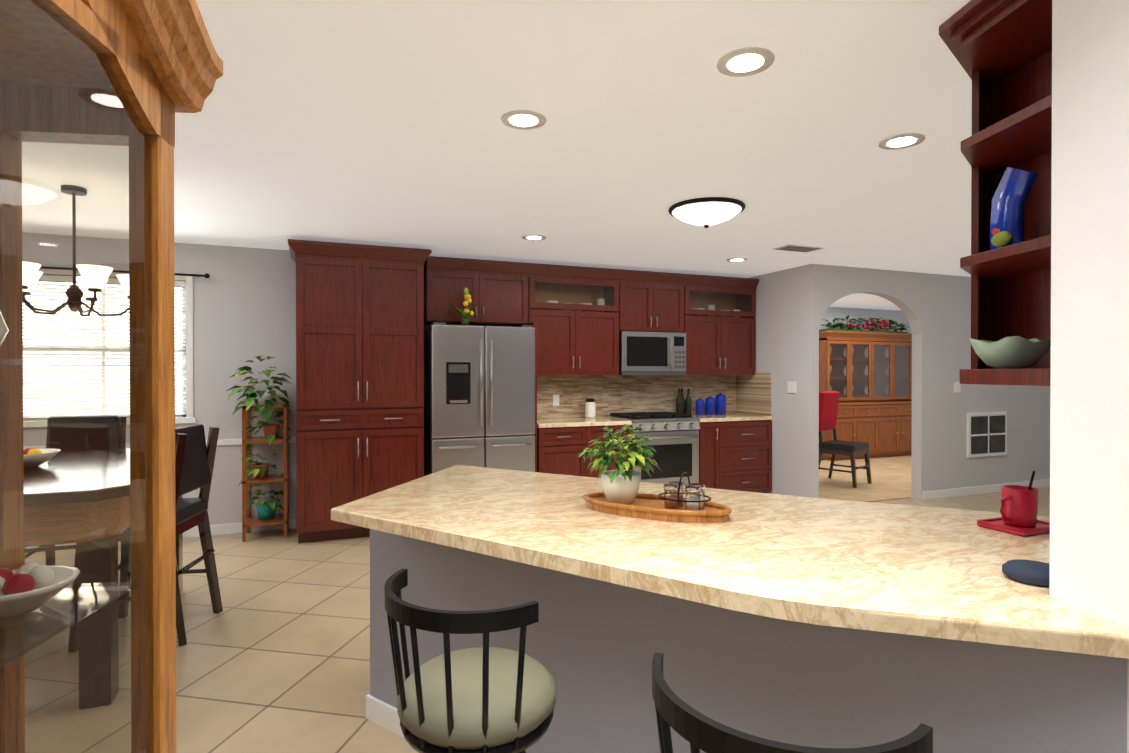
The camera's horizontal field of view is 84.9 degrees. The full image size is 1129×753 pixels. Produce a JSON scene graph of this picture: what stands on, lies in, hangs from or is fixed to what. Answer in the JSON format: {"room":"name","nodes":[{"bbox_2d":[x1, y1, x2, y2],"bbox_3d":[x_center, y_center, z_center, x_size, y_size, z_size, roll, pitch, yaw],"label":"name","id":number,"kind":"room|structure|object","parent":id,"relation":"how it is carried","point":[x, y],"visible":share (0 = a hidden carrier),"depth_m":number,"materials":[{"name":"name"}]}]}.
{"room":"kitchen","nodes":[
{"label":"kitchen","id":0,"kind":"room"},
{"bbox_2d":[22,232,572,525],"bbox_3d":[-2.160,0.115,5.571,9.140,2.440,0.120,0,0,-22],"label":"wall","id":1,"kind":"structure","parent":0,"point":[244,304],"depth_m":5.24,"materials":[{"name":"paint"}]},
{"bbox_2d":[23,269,195,427],"bbox_3d":[-3.683,-0.226,4.920,1.310,1.230,0.115,0,0,-22],"label":"window","id":2,"kind":"structure","parent":1,"relation":"in","point":[186,414],"depth_m":4.91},
{"bbox_2d":[42,266,209,277],"bbox_3d":[-3.686,-0.831,4.841,1.591,0.044,0.090,0,0,-22],"label":"curtain rod","id":3,"kind":"object","parent":1,"relation":"attached to","point":[206,275],"visible":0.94,"depth_m":5.03,"materials":[{"name":"brown metal"}]},
{"bbox_2d":[23,437,295,548],"bbox_3d":[-4.307,0.938,4.642,4.200,0.805,0.019,0,0,-22],"label":"baseboard","id":4,"kind":"structure","parent":1,"relation":"attached to","point":[226,529],"depth_m":5.23,"materials":[{"name":"white wood"}]},
{"bbox_2d":[261,483,269,496],"bbox_3d":[-2.587,0.979,5.337,0.070,0.115,0.008,0,0,-22],"label":"outlet","id":5,"kind":"object","parent":1,"relation":"attached to","point":[265,487],"visible":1,"depth_m":5.33,"materials":[{"name":"white plastic"}]},
{"bbox_2d":[553,395,558,405],"bbox_3d":[-0.085,0.243,6.321,0.070,0.115,0.006,0,0,-22],"label":"outlet","id":6,"kind":"object","parent":1,"relation":"attached to","point":[555,400],"visible":1,"depth_m":6.32,"materials":[{"name":"white plastic"}]},
{"bbox_2d":[424,256,758,471],"bbox_3d":[0.427,0.131,6.216,3.604,2.400,0.597,0,0,-22],"label":"upper cabinet","id":7,"kind":"object","parent":1,"relation":"attached to","point":[578,318],"visible":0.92,"depth_m":6.15,"materials":[{"name":"brown wood"}]},
{"bbox_2d":[619,331,685,374],"bbox_3d":[0.862,-0.236,6.467,0.750,0.440,0.437,0,0,-22],"label":"microwave","id":8,"kind":"object","parent":7,"relation":"attached to","point":[652,353],"visible":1,"depth_m":6.29,"materials":[{"name":"silver metal"}]},
{"bbox_2d":[537,373,770,417],"bbox_3d":[0.874,0.192,6.396,2.650,0.464,0.599,0,0,-22],"label":"backsplash","id":9,"kind":"structure","parent":1,"relation":"attached to","point":[745,394],"depth_m":6.67,"materials":[{"name":"tile"}]},
{"bbox_2d":[22,0,971,310],"bbox_3d":[1.244,-1.125,3.863,14.200,0.060,9.600,0,0,-22],"label":"ceiling","id":10,"kind":"structure","parent":0,"point":[370,122],"depth_m":2.81,"materials":[{"name":"paint"}]},
{"bbox_2d":[22,185,128,316],"bbox_3d":[-2.849,-0.725,3.602,0.702,0.736,0.674,0,0,-22],"label":"chandelier","id":11,"kind":"object","parent":10,"relation":"hanging from","point":[79,297],"depth_m":3.55,"materials":[{"name":"brown metal"}]},
{"bbox_2d":[501,110,546,129],"bbox_3d":[-0.172,-1.084,2.612,0.194,0.006,0.194,0,0,-22],"label":"recessed light","id":12,"kind":"object","parent":10,"relation":"in","point":[523,119],"visible":1,"depth_m":2.60,"materials":[{"name":"white glass"}]},
{"bbox_2d":[522,235,545,240],"bbox_3d":[-0.241,-1.098,4.885,0.194,0.006,0.194,0,0,-22],"label":"recessed light","id":13,"kind":"object","parent":10,"relation":"in","point":[534,237],"visible":0.98,"depth_m":4.87,"materials":[{"name":"white glass"}]},
{"bbox_2d":[668,197,745,227],"bbox_3d":[0.920,-1.028,4.003,0.490,0.135,0.490,0,0,-22],"label":"dome light","id":14,"kind":"object","parent":10,"relation":"attached to","point":[706,212],"visible":1,"depth_m":3.87,"materials":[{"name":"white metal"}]},
{"bbox_2d":[727,258,747,261],"bbox_3d":[1.635,-1.104,5.850,0.194,0.006,0.194,0,0,-22],"label":"recessed light","id":15,"kind":"object","parent":10,"relation":"in","point":[737,259],"visible":1,"depth_m":5.83,"materials":[{"name":"white glass"}]},
{"bbox_2d":[717,47,774,76],"bbox_3d":[0.623,-1.081,2.127,0.194,0.006,0.194,0,0,-22],"label":"recessed light","id":16,"kind":"object","parent":10,"relation":"in","point":[748,61],"visible":1,"depth_m":2.12,"materials":[{"name":"white glass"}]},
{"bbox_2d":[773,244,823,252],"bbox_3d":[2.008,-1.098,5.306,0.380,0.010,0.200,0,0,-22],"label":"ceiling vent","id":17,"kind":"object","parent":10,"relation":"in","point":[797,248],"visible":1,"depth_m":5.28,"materials":[{"name":"silver metal"}]},
{"bbox_2d":[878,133,924,149],"bbox_3d":[1.558,-1.085,2.855,0.194,0.006,0.194,0,0,-22],"label":"recessed light","id":18,"kind":"object","parent":10,"relation":"in","point":[901,141],"visible":1,"depth_m":2.84,"materials":[{"name":"white glass"}]},
{"bbox_2d":[24,487,1049,752],"bbox_3d":[1.244,1.375,3.878,14.200,0.060,9.600,0,0,-22],"label":"floor","id":19,"kind":"structure","parent":0,"point":[272,655],"depth_m":2.97,"materials":[{"name":"tile"}]},
{"bbox_2d":[24,415,126,565],"bbox_3d":[-3.167,0.807,3.998,0.466,1.082,0.540,0,0,-22],"label":"chair","id":20,"kind":"object","parent":19,"relation":"on","point":[84,431],"depth_m":4.13,"materials":[{"name":"black wood"}]},
{"bbox_2d":[23,448,182,709],"bbox_3d":[-2.756,0.901,2.971,1.460,0.900,1.590,0,0,-22],"label":"dining table","id":21,"kind":"object","parent":19,"relation":"on","point":[179,555],"visible":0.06,"depth_m":2.53,"materials":[{"name":"brown wood"}]},
{"bbox_2d":[23,448,60,468],"bbox_3d":[-2.683,0.404,3.056,0.300,0.091,0.300,0,0,-22],"label":"centrepiece","id":22,"kind":"object","parent":21,"relation":"on","point":[26,461],"depth_m":3.05,"materials":[{"name":"ceramic"}]},
{"bbox_2d":[0,0,222,752],"bbox_3d":[-0.891,0.222,0.785,0.430,2.285,1.114,0,0,-7],"label":"curio cabinet","id":23,"kind":"object","parent":19,"relation":"on","point":[134,76],"visible":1,"depth_m":1.23,"materials":[{"name":"brown wood"}]},
{"bbox_2d":[68,424,222,651],"bbox_3d":[-2.194,0.811,3.280,0.540,1.082,0.466,0,0,-8],"label":"chair","id":24,"kind":"object","parent":19,"relation":"on","point":[194,459],"visible":0.52,"depth_m":3.36,"materials":[{"name":"black wood"}]},
{"bbox_2d":[226,356,292,541],"bbox_3d":[-2.512,0.584,5.085,0.515,1.509,0.511,0,0,-22],"label":"plant stand","id":25,"kind":"object","parent":19,"relation":"on","point":[266,511],"visible":1,"depth_m":5.11,"materials":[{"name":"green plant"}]},
{"bbox_2d":[288,239,431,542],"bbox_3d":[-1.755,0.134,5.304,1.105,2.405,0.672,0,0,-22],"label":"pantry cabinet","id":26,"kind":"object","parent":19,"relation":"on","point":[359,371],"visible":0.98,"depth_m":5.02,"materials":[{"name":"brown wood"}]},
{"bbox_2d":[384,568,555,752],"bbox_3d":[-0.199,0.914,1.424,0.444,0.898,0.444,0,0,33],"label":"stool","id":27,"kind":"object","parent":19,"relation":"on","point":[485,698],"visible":1,"depth_m":1.29,"materials":[{"name":"black metal"}]},
{"bbox_2d":[424,322,534,475],"bbox_3d":[-0.800,0.438,5.646,0.920,1.793,0.714,0,0,-22],"label":"fridge","id":28,"kind":"object","parent":19,"relation":"on","point":[479,396],"visible":0.83,"depth_m":5.35,"materials":[{"name":"silver metal"}]},
{"bbox_2d":[451,288,473,324],"bbox_3d":[-0.911,-0.624,5.466,0.214,0.331,0.154,0,0,-22],"label":"flower arrangement","id":29,"kind":"object","parent":28,"relation":"on","point":[465,313],"visible":1,"depth_m":5.45,"materials":[{"name":"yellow plant"}]},
{"bbox_2d":[537,425,630,477],"bbox_3d":[0.091,0.899,6.075,0.952,0.864,0.619,0,0,-22],"label":"base cabinet","id":30,"kind":"object","parent":19,"relation":"on","point":[558,448],"depth_m":5.74,"materials":[{"name":"brown wood"}]},
{"bbox_2d":[537,413,772,427],"bbox_3d":[0.877,0.444,6.385,2.648,0.039,0.622,0,0,-22],"label":"countertop","id":31,"kind":"structure","parent":30,"relation":"on","point":[569,422],"depth_m":6.12,"materials":[{"name":"stone"}]},
{"bbox_2d":[585,398,595,417],"bbox_3d":[0.264,0.324,6.323,0.110,0.200,0.110,0,0,-22],"label":"jar","id":32,"kind":"object","parent":31,"relation":"on","point":[590,407],"visible":1,"depth_m":6.28,"materials":[{"name":"ceramic"}]},
{"bbox_2d":[676,388,691,413],"bbox_3d":[1.294,0.277,6.743,0.185,0.290,0.135,0,0,-22],"label":"oil bottles","id":33,"kind":"object","parent":31,"relation":"on","point":[683,405],"visible":0.79,"depth_m":6.72,"materials":[{"name":"green glass"}]},
{"bbox_2d":[695,397,707,414],"bbox_3d":[1.486,0.327,6.768,0.098,0.190,0.098,0,0,-34],"label":"canister","id":34,"kind":"object","parent":31,"relation":"on","point":[701,407],"depth_m":6.73,"materials":[{"name":"ceramic"}]},
{"bbox_2d":[708,395,718,414],"bbox_3d":[1.607,0.316,6.817,0.108,0.210,0.108,0,0,-34],"label":"canister","id":35,"kind":"object","parent":31,"relation":"on","point":[710,405],"depth_m":6.77,"materials":[{"name":"ceramic"}]},
{"bbox_2d":[717,393,725,414],"bbox_3d":[1.737,0.301,6.869,0.118,0.240,0.118,0,0,-34],"label":"canister","id":36,"kind":"object","parent":31,"relation":"on","point":[721,398],"depth_m":6.82,"materials":[{"name":"ceramic"}]},
{"bbox_2d":[605,411,699,485],"bbox_3d":[0.909,0.858,6.356,0.760,0.945,0.680,0,0,-22],"label":"range","id":37,"kind":"object","parent":19,"relation":"on","point":[675,437],"visible":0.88,"depth_m":6.12,"materials":[{"name":"silver metal"}]},
{"bbox_2d":[698,422,720,488],"bbox_3d":[1.365,0.896,6.584,0.240,0.864,0.619,0,0,-22],"label":"base cabinet","id":38,"kind":"object","parent":19,"relation":"on","point":[709,432],"depth_m":6.31,"materials":[{"name":"brown wood"}]},
{"bbox_2d":[721,420,771,492],"bbox_3d":[1.791,0.895,6.754,0.676,0.864,0.619,0,0,-22],"label":"base cabinet","id":39,"kind":"object","parent":19,"relation":"on","point":[735,455],"depth_m":6.48,"materials":[{"name":"brown wood"}]},
{"bbox_2d":[652,652,932,752],"bbox_3d":[0.347,0.917,0.975,0.444,0.898,0.444,0,0,33],"label":"stool","id":40,"kind":"object","parent":19,"relation":"on","point":[697,730],"visible":1,"depth_m":0.83,"materials":[{"name":"black wood"}]},
{"bbox_2d":[818,455,910,501],"bbox_3d":[4.250,1.311,8.482,5.000,0.012,2.880,0,0,-22],"label":"floor carpet","id":41,"kind":"object","parent":19,"relation":"on","point":[891,478],"visible":0.14,"depth_m":7.70,"materials":[{"name":"beige carpet"}]},
{"bbox_2d":[819,391,871,487],"bbox_3d":[3.416,0.752,7.608,0.466,1.126,0.539,0,0,-42],"label":"chair","id":42,"kind":"object","parent":41,"relation":"on","point":[828,405],"visible":0.85,"depth_m":7.58,"materials":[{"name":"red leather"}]},
{"bbox_2d":[819,315,911,460],"bbox_3d":[4.894,0.152,10.004,1.969,2.312,0.509,0,0,-22],"label":"hutch","id":43,"kind":"object","parent":41,"relation":"on","point":[867,374],"visible":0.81,"depth_m":9.93,"materials":[{"name":"brown wood"}]},
{"bbox_3d":[0.151,0.924,2.413,1.422,0.860,1.672,0,0,-22],"label":"cabinet","id":44,"kind":"object","parent":19,"relation":"on","visible":0},
{"bbox_2d":[331,465,1128,658],"bbox_3d":[0.534,0.476,1.889,3.096,0.040,1.175,0,0,28],"label":"countertop","id":45,"kind":"structure","parent":44,"relation":"on","point":[934,572],"depth_m":1.62,"materials":[{"name":"stone"}]},
{"bbox_2d":[583,492,731,522],"bbox_3d":[0.298,0.434,2.065,0.377,0.038,0.421,0,0,-22],"label":"wood tray","id":46,"kind":"object","parent":45,"relation":"on","point":[646,506],"visible":0.79,"depth_m":1.99,"materials":[{"name":"brown wood"}]},
{"bbox_2d":[577,424,661,503],"bbox_3d":[0.195,0.299,2.112,0.291,0.264,0.298,0,0,-22],"label":"potted plant","id":47,"kind":"object","parent":46,"relation":"on","point":[620,484],"visible":0.98,"depth_m":2.07,"materials":[{"name":"green plant"}]},
{"bbox_2d":[658,472,710,509],"bbox_3d":[0.391,0.370,2.015,0.153,0.119,0.160,0,0,-22],"label":"condiment caddy","id":48,"kind":"object","parent":46,"relation":"on","point":[676,500],"visible":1,"depth_m":2.00,"materials":[{"name":"clear glass"}]},
{"bbox_2d":[977,517,1049,536],"bbox_3d":[1.361,0.446,1.847,0.180,0.018,0.140,0,0,-22],"label":"tray","id":49,"kind":"object","parent":45,"relation":"on","point":[999,524],"visible":0.71,"depth_m":1.81,"materials":[{"name":"red ceramic"}]},
{"bbox_2d":[1000,471,1038,526],"bbox_3d":[1.347,0.363,1.841,0.138,0.159,0.089,0,0,-22],"label":"mug","id":50,"kind":"object","parent":49,"relation":"on","point":[1019,506],"visible":1,"depth_m":1.81,"materials":[{"name":"ceramic"}]},
{"bbox_2d":[1002,559,1049,586],"bbox_3d":[1.060,0.442,1.393,0.120,0.032,0.120,0,0,-22],"label":"speaker","id":51,"kind":"object","parent":45,"relation":"on","point":[1032,572],"visible":0.75,"depth_m":1.37},
{"bbox_2d":[370,529,1127,752],"bbox_3d":[0.172,0.928,1.835,2.248,0.860,0.120,0,0,36],"label":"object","id":52,"kind":"structure","parent":0,"point":[592,646],"depth_m":1.56,"materials":[{"name":"paint"}]},
{"bbox_2d":[366,694,404,738],"bbox_3d":[0.108,1.313,1.825,1.203,0.090,1.975,0,0,-22],"label":"baseboard","id":53,"kind":"structure","parent":52,"relation":"attached to","point":[382,714],"depth_m":2.38,"materials":[{"name":"white wood"}]},
{"bbox_2d":[744,264,818,497],"bbox_3d":[2.251,0.108,6.633,0.080,2.440,1.183,0,0,-22],"label":"wall","id":54,"kind":"structure","parent":0,"point":[787,314],"depth_m":6.33,"materials":[{"name":"paint"}]},
{"bbox_2d":[787,381,795,392],"bbox_3d":[2.325,0.110,6.316,0.016,0.120,0.120,0,0,-22],"label":"light switch","id":55,"kind":"object","parent":54,"relation":"attached to","point":[791,386],"visible":1,"depth_m":6.32,"materials":[{"name":"white plastic"}]},
{"bbox_2d":[819,307,910,332],"bbox_3d":[3.706,0.088,9.862,5.180,2.440,0.100,0,0,-22],"label":"wall","id":56,"kind":"structure","parent":0,"point":[832,313],"depth_m":10.31,"materials":[{"name":"paint"}]},
{"bbox_2d":[818,264,1049,499],"bbox_3d":[4.806,0.106,7.082,5.000,2.440,0.120,0,0,-22],"label":"wall","id":57,"kind":"structure","parent":0,"point":[935,309],"depth_m":6.77,"materials":[{"name":"paint"}]},
{"bbox_2d":[954,382,960,392],"bbox_3d":[4.340,0.117,6.822,0.100,0.120,0.016,0,0,-22],"label":"light switch","id":58,"kind":"object","parent":57,"relation":"attached to","point":[957,387],"visible":0.9,"depth_m":6.82,"materials":[{"name":"white plastic"}]},
{"bbox_2d":[922,479,1049,499],"bbox_3d":[5.500,1.279,7.295,3.560,0.090,0.011,0,0,-22],"label":"baseboard","id":59,"kind":"structure","parent":57,"relation":"attached to","point":[926,495],"depth_m":6.93,"materials":[{"name":"white wood"}]},
{"bbox_2d":[966,412,1006,457],"bbox_3d":[4.793,0.656,6.998,0.650,0.500,0.032,0,0,-22],"label":"framed picture","id":60,"kind":"object","parent":57,"relation":"attached to","point":[986,434],"visible":0.98,"depth_m":6.97},
{"bbox_3d":[2.685,0.141,1.340,3.300,2.440,0.168,0,0,-5],"label":"wall","id":61,"kind":"structure","parent":0,"visible":0},
{"bbox_2d":[939,0,1051,385],"bbox_3d":[1.341,-0.528,1.765,0.353,1.103,0.903,0,0,-5],"label":"shelf unit","id":62,"kind":"object","parent":61,"relation":"attached to","point":[1001,50],"visible":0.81,"depth_m":1.92,"materials":[{"name":"brown wood"}]},
{"bbox_2d":[969,336,1050,368],"bbox_3d":[1.345,-0.071,1.873,0.216,0.095,0.208,0,0,-5],"label":"bowl","id":63,"kind":"object","parent":62,"relation":"on","point":[1015,352],"visible":0.85,"depth_m":1.80,"materials":[{"name":"green ceramic"}]},
{"bbox_2d":[990,167,1037,249],"bbox_3d":[1.376,-0.500,1.882,0.095,0.274,0.183,0,0,-5],"label":"vase","id":64,"kind":"object","parent":62,"relation":"on","point":[1010,196],"visible":0.88,"depth_m":1.86,"materials":[{"name":"blue glass"}]},
{"bbox_2d":[1049,0,1128,752],"bbox_3d":[1.033,0.142,1.202,0.013,2.440,0.192,0,0,-5],"label":"wall","id":65,"kind":"structure","parent":61,"relation":"attached to","point":[1089,475],"depth_m":1.20,"materials":[{"name":"white paint"}]},
{"label":"outside","id":66,"kind":"structure","parent":0,"visible":0},
{"bbox_2d":[23,281,181,414],"bbox_3d":[-3.720,-0.227,5.013,1.770,1.730,0.004,0,0,-22],"label":"sky","id":67,"kind":"structure","parent":66,"point":[85,352],"depth_m":4.95,"materials":[{"name":"white"}]}
]}

